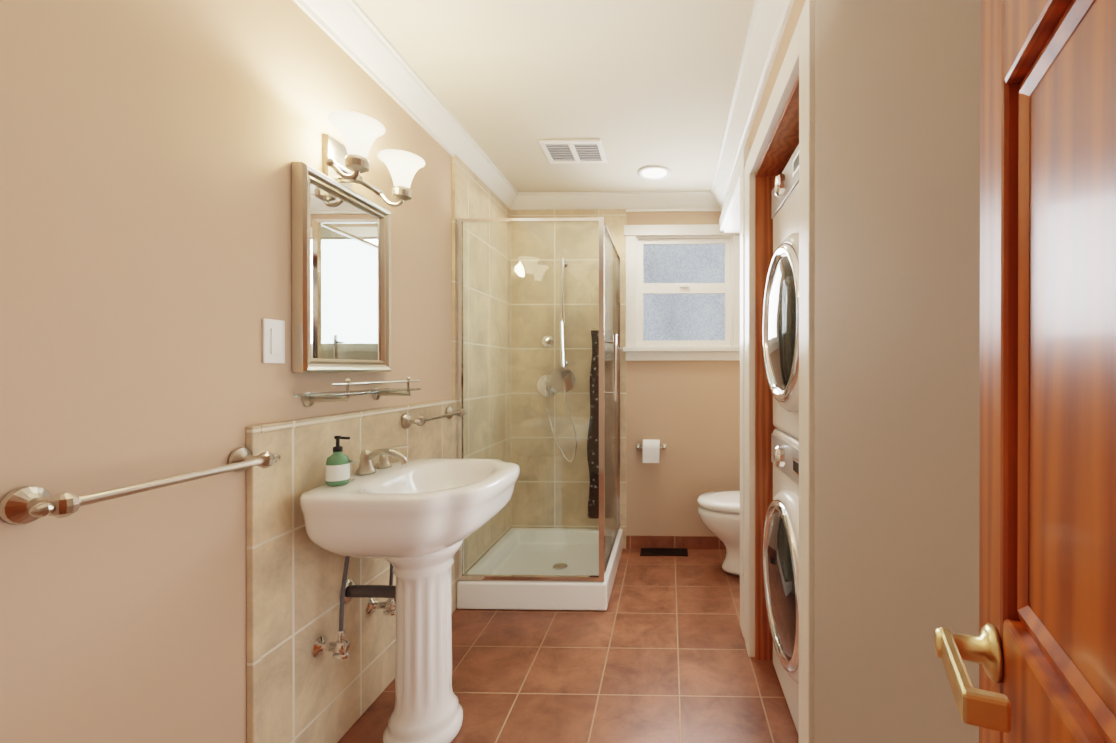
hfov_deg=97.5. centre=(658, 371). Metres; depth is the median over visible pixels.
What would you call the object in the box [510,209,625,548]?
shower wall tile
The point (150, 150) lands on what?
wall
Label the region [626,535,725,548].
baseboard
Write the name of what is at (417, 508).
basin
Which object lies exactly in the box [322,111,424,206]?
sconce
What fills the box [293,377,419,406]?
glass shelf
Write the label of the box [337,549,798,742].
floor
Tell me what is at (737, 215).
trim
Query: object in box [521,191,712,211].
crown molding
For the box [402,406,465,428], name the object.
towel rail
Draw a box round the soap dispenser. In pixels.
[326,436,349,485]
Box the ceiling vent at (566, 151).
[538,139,606,163]
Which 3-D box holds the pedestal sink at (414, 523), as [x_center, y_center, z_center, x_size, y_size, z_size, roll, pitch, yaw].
[-0.767,0.727,1.593,0.538,0.945,0.599,0,0,1]
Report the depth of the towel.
3.19 m
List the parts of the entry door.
handle, frame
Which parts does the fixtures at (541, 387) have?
shower rail metal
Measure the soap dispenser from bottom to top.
0.145 m
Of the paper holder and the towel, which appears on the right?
the paper holder
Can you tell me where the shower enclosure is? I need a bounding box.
[457,217,622,610]
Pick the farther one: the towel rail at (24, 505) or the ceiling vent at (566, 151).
the ceiling vent at (566, 151)
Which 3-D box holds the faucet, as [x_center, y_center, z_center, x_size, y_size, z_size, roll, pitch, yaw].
[-0.850,0.369,1.593,0.301,0.228,0.298,0,0,1]
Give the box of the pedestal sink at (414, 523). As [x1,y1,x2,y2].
[300,445,519,742]
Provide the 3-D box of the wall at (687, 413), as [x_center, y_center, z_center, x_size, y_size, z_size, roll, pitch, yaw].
[0.255,0.006,3.288,2.540,2.380,0.100,0,0,1]
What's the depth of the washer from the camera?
1.57 m
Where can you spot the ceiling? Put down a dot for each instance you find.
(634, 86)
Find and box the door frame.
[755,76,798,659]
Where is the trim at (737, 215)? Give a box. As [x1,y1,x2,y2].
[719,0,814,742]
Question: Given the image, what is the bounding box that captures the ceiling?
[355,0,754,191]
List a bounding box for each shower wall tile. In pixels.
[452,154,510,609]
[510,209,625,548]
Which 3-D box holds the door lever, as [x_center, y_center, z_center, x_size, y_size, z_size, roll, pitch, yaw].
[0.238,0.231,0.367,0.029,0.022,0.093,0,0,21]
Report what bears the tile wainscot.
attached to the wall at (150, 150)
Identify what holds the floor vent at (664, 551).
in the floor
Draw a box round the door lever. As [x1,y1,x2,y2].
[939,627,1010,732]
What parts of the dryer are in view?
dryer panel, dryer knob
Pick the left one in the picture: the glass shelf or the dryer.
the glass shelf
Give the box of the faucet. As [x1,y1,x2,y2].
[349,445,407,480]
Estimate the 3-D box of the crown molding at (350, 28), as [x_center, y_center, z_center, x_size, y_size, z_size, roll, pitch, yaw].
[-1.015,-1.124,1.227,0.090,0.105,4.070,0,0,1]
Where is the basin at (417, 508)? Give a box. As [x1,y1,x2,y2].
[300,458,519,558]
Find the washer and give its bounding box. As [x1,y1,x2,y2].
[763,428,798,734]
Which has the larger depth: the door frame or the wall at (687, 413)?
the wall at (687, 413)
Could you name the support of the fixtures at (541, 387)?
attached to the shower wall tile at (615, 220)
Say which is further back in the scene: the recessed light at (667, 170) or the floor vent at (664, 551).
the floor vent at (664, 551)
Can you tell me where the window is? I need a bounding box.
[623,224,739,360]
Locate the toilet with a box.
[697,490,739,575]
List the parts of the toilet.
seat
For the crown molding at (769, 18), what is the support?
attached to the wall at (897, 345)
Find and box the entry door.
[934,0,1115,742]
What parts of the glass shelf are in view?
glass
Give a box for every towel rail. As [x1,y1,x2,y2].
[0,447,280,524]
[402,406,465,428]
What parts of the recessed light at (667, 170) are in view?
recessed ceiling light lens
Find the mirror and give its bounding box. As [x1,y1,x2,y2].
[291,162,391,371]
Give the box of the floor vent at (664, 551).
[640,548,687,555]
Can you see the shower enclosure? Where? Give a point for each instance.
(541, 568)
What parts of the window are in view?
glass, frame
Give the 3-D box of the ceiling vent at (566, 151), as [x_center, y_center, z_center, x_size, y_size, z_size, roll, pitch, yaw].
[-0.451,-1.175,2.570,0.320,0.012,0.260,0,0,1]
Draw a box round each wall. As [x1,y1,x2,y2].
[0,0,451,742]
[626,211,739,535]
[745,0,980,742]
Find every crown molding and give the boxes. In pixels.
[293,0,520,209]
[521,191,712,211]
[701,0,794,210]
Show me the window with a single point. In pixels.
(682, 292)
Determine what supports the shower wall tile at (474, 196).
attached to the wall at (150, 150)
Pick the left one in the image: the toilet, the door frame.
the toilet
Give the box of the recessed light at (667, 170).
[638,165,670,179]
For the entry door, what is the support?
in the wall at (897, 345)
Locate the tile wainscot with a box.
[246,399,455,742]
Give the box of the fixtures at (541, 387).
[537,258,576,461]
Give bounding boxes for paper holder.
[636,439,666,462]
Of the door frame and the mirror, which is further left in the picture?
the mirror
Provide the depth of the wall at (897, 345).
0.72 m
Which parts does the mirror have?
glass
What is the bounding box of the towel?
[587,330,598,518]
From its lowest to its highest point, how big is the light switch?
0.120 m
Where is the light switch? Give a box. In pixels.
[262,318,284,363]

